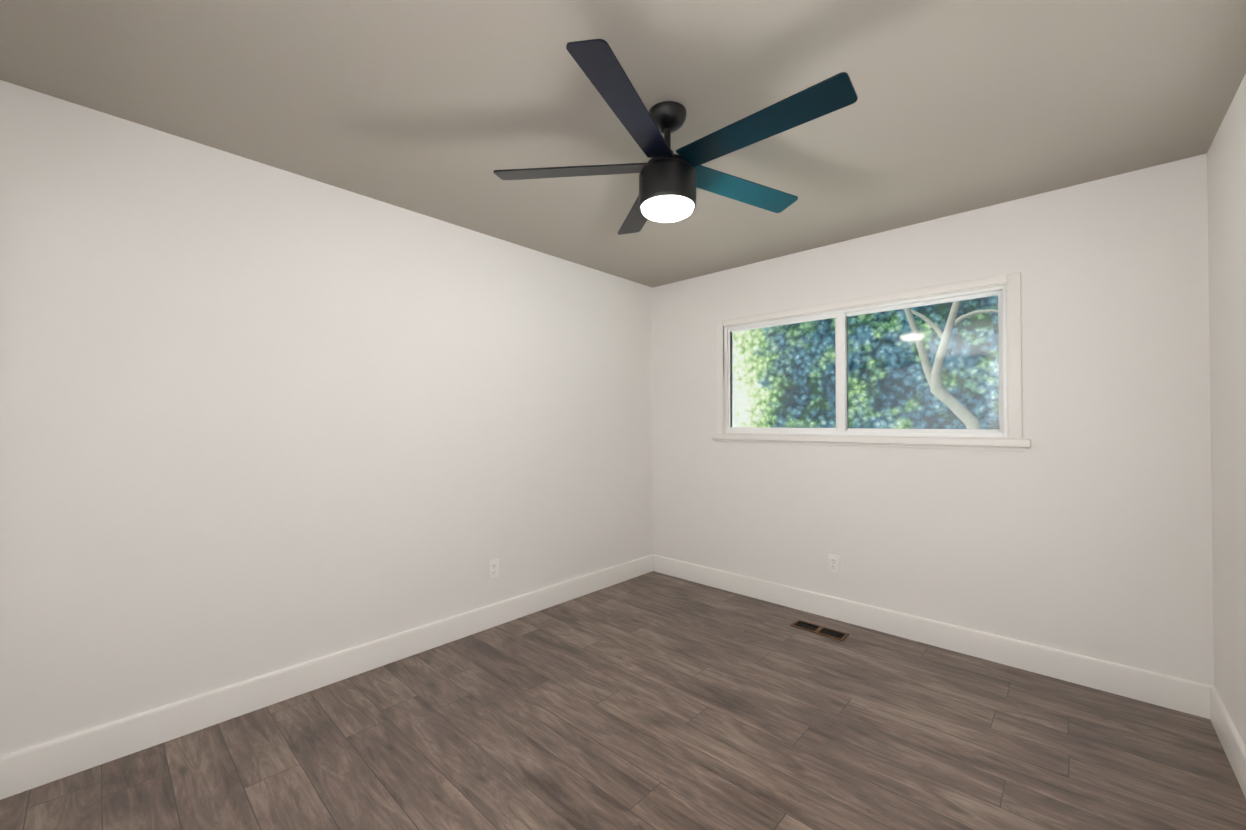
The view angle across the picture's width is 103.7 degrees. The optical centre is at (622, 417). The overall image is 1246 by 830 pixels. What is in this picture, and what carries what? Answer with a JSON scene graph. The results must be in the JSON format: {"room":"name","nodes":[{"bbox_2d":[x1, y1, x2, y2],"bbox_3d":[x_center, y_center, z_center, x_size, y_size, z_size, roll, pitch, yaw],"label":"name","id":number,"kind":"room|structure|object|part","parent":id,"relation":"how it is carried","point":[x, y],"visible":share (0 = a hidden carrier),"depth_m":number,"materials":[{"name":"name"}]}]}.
{"room":"empty bedroom","nodes":[
{"label":"empty bedroom","id":0,"kind":"room"},
{"bbox_2d":[0,80,652,755],"bbox_3d":[-1.267,0.080,2.682,0.140,2.440,4.610,-1,-1,43],"label":"wall","id":1,"kind":"structure","parent":0,"point":[256,418],"depth_m":2.19,"materials":[{"name":"paint"}]},
{"bbox_2d":[0,554,652,799],"bbox_3d":[-0.939,1.232,2.910,0.014,0.140,3.530,-1,-1,43],"label":"baseboard","id":2,"kind":"structure","parent":1,"relation":"attached to","point":[26,769],"depth_m":2.17,"materials":[{"name":"white wood"}]},
{"bbox_2d":[489,558,498,578],"bbox_3d":[-0.808,0.947,3.060,0.006,0.115,0.070,-1,-1,43],"label":"outlet","id":3,"kind":"object","parent":1,"relation":"attached to","point":[491,562],"visible":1,"depth_m":3.06,"materials":[{"name":"white plastic"}]},
{"bbox_2d":[492,563,496,574],"bbox_3d":[-0.805,0.947,3.058,0.003,0.067,0.034,-1,-1,43],"label":"receptacle","id":4,"kind":"object","parent":1,"relation":"attached to","point":[494,566],"visible":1,"depth_m":3.06,"materials":[{"name":"white plastic"}]},
{"bbox_2d":[0,571,1245,829],"bbox_3d":[-0.076,1.338,1.564,3.387,0.100,4.610,-1,-1,43],"label":"floor","id":5,"kind":"structure","parent":0,"point":[652,701],"depth_m":1.92,"materials":[{"name":"brown wood"}]},
{"bbox_2d":[790,620,848,640],"bbox_3d":[1.201,1.301,2.995,0.315,0.006,0.120,-1,-1,43],"label":"floor vent","id":6,"kind":"object","parent":5,"relation":"in","point":[822,630],"visible":1,"depth_m":2.99,"materials":[{"name":"brown metal"}]},
{"bbox_2d":[0,0,1245,287],"bbox_3d":[-0.076,-1.202,1.592,3.387,0.100,4.610,-1,-1,43],"label":"ceiling","id":7,"kind":"structure","parent":0,"point":[442,110],"depth_m":1.74,"materials":[{"name":"paint"}]},
{"bbox_2d":[493,39,857,234],"bbox_3d":[0.204,-0.954,1.818,1.232,0.392,1.286,-1,-1,43],"label":"ceiling fan","id":8,"kind":"object","parent":7,"relation":"hanging from","point":[670,182],"visible":1,"depth_m":1.74,"materials":[{"name":"black metal"}]},
{"bbox_3d":[-0.198,-0.947,1.884,0.528,0.031,0.434,-1,-1,43],"label":"blade","id":9,"kind":"part","parent":8,"relation":"part of","materials":[{"name":"black wood"}]},
{"bbox_3d":[0.020,-0.951,1.510,0.291,0.031,0.586,-1,-1,43],"label":"blade","id":10,"kind":"part","parent":8,"relation":"part of","materials":[{"name":"black wood"}]},
{"bbox_3d":[0.091,-0.943,2.206,0.537,0.031,0.420,-1,-1,43],"label":"blade","id":11,"kind":"part","parent":8,"relation":"part of","materials":[{"name":"black wood"}]},
{"bbox_3d":[0.168,-1.060,1.849,0.144,0.178,0.144,-1,-1,43],"label":"canopy rod","id":12,"kind":"part","parent":8,"relation":"part of","materials":[{"name":"black metal"}]},
{"bbox_2d":[641,194,694,222],"bbox_3d":[0.168,-0.776,1.845,0.199,0.038,0.199,-1,-1,43],"label":"diffuser","id":13,"kind":"object","parent":8,"relation":"attached to","point":[655,207],"depth_m":1.79,"materials":[{"name":"white glass"}]},
{"bbox_3d":[0.487,-0.945,2.031,0.273,0.031,0.589,-1,-1,43],"label":"blade","id":14,"kind":"part","parent":8,"relation":"part of","materials":[{"name":"teal wood"}]},
{"bbox_3d":[0.445,-0.950,1.604,0.588,0.031,0.121,-1,-1,43],"label":"blade","id":15,"kind":"part","parent":8,"relation":"part of","materials":[{"name":"teal"}]},
{"bbox_2d":[653,554,1210,718],"bbox_3d":[1.391,1.235,3.148,3.107,0.140,0.014,-1,-1,43],"label":"baseboard","id":16,"kind":"structure","parent":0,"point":[1177,694],"depth_m":2.65,"materials":[{"name":"white wood"}]},
{"bbox_2d":[653,153,1213,685],"bbox_3d":[1.443,0.086,3.217,3.107,2.440,0.140,-1,-1,43],"label":"wall","id":17,"kind":"structure","parent":0,"point":[1083,525],"depth_m":2.52,"materials":[{"name":"paint"}]},
{"bbox_2d":[828,554,839,572],"bbox_3d":[1.370,0.950,3.176,0.070,0.115,0.006,-1,-1,43],"label":"outlet","id":18,"kind":"object","parent":17,"relation":"attached to","point":[837,563],"visible":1,"depth_m":3.17,"materials":[{"name":"white plastic"}]},
{"bbox_2d":[831,558,836,568],"bbox_3d":[1.367,0.950,3.173,0.034,0.067,0.003,-1,-1,43],"label":"receptacle","id":19,"kind":"object","parent":17,"relation":"attached to","point":[834,566],"visible":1,"depth_m":3.17,"materials":[{"name":"white plastic"}]},
{"bbox_2d":[712,272,1030,450],"bbox_3d":[1.419,-0.283,3.182,1.897,0.928,0.123,-1,-1,43],"label":"window","id":20,"kind":"structure","parent":17,"relation":"in","point":[1014,441],"depth_m":2.99,"materials":[{"name":"white"}]},
{"bbox_3d":[1.112,-0.291,3.472,0.788,0.735,0.004,-1,-1,43],"label":"sash glass","id":21,"kind":"part","parent":20,"relation":"part of","materials":[{"name":"clear glass"}]},
{"bbox_3d":[1.126,-0.291,3.459,0.862,0.771,0.026,-1,-1,43],"label":"window sash left","id":22,"kind":"part","parent":20,"relation":"part of","materials":[{"name":"white plastic"}]},
{"bbox_2d":[838,368,841,376],"bbox_3d":[1.409,-0.289,3.174,0.024,0.060,0.008,-1,-1,43],"label":"window latch","id":23,"kind":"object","parent":20,"relation":"attached to","point":[839,372],"depth_m":3.17,"materials":[{"name":"white plastic"}]},
{"bbox_2d":[724,283,1007,438],"bbox_3d":[1.406,-0.291,3.168,1.715,0.823,0.012,-1,-1,43],"label":"liner","id":24,"kind":"object","parent":20,"relation":"attached to","point":[870,305],"visible":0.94,"depth_m":2.98,"materials":[{"name":"white"}]},
{"bbox_3d":[1.752,-0.297,2.922,0.795,0.739,0.004,-1,-1,43],"label":"sash glass","id":25,"kind":"part","parent":20,"relation":"part of","materials":[{"name":"clear glass"}]},
{"bbox_3d":[1.738,-0.297,2.936,0.867,0.771,0.026,-1,-1,43],"label":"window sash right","id":26,"kind":"part","parent":20,"relation":"part of","materials":[{"name":"white plastic"}]},
{"bbox_2d":[1207,74,1245,745],"bbox_3d":[1.114,0.056,0.474,0.140,2.440,4.610,-1,-1,43],"label":"wall","id":27,"kind":"structure","parent":0,"point":[1226,173],"depth_m":1.85,"materials":[{"name":"paint"}]},
{"bbox_2d":[1210,686,1245,797],"bbox_3d":[1.330,1.209,0.807,0.014,0.140,3.530,-1,-1,43],"label":"baseboard","id":28,"kind":"structure","parent":27,"relation":"attached to","point":[1231,741],"depth_m":1.84,"materials":[{"name":"white wood"}]},
{"label":"outside","id":29,"kind":"structure","parent":0,"visible":0},
{"bbox_2d":[733,296,998,436],"bbox_3d":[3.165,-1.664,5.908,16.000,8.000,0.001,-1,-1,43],"label":"hedge","id":30,"kind":"object","parent":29,"point":[887,392],"depth_m":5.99,"materials":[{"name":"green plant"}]},
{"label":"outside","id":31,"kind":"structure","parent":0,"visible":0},
{"bbox_2d":[903,301,997,428],"bbox_3d":[2.825,-0.396,4.494,1.144,2.562,0.202,-1,-1,43],"label":"trunk","id":32,"kind":"object","parent":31,"point":[933,373],"depth_m":4.38,"materials":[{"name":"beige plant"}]}
]}

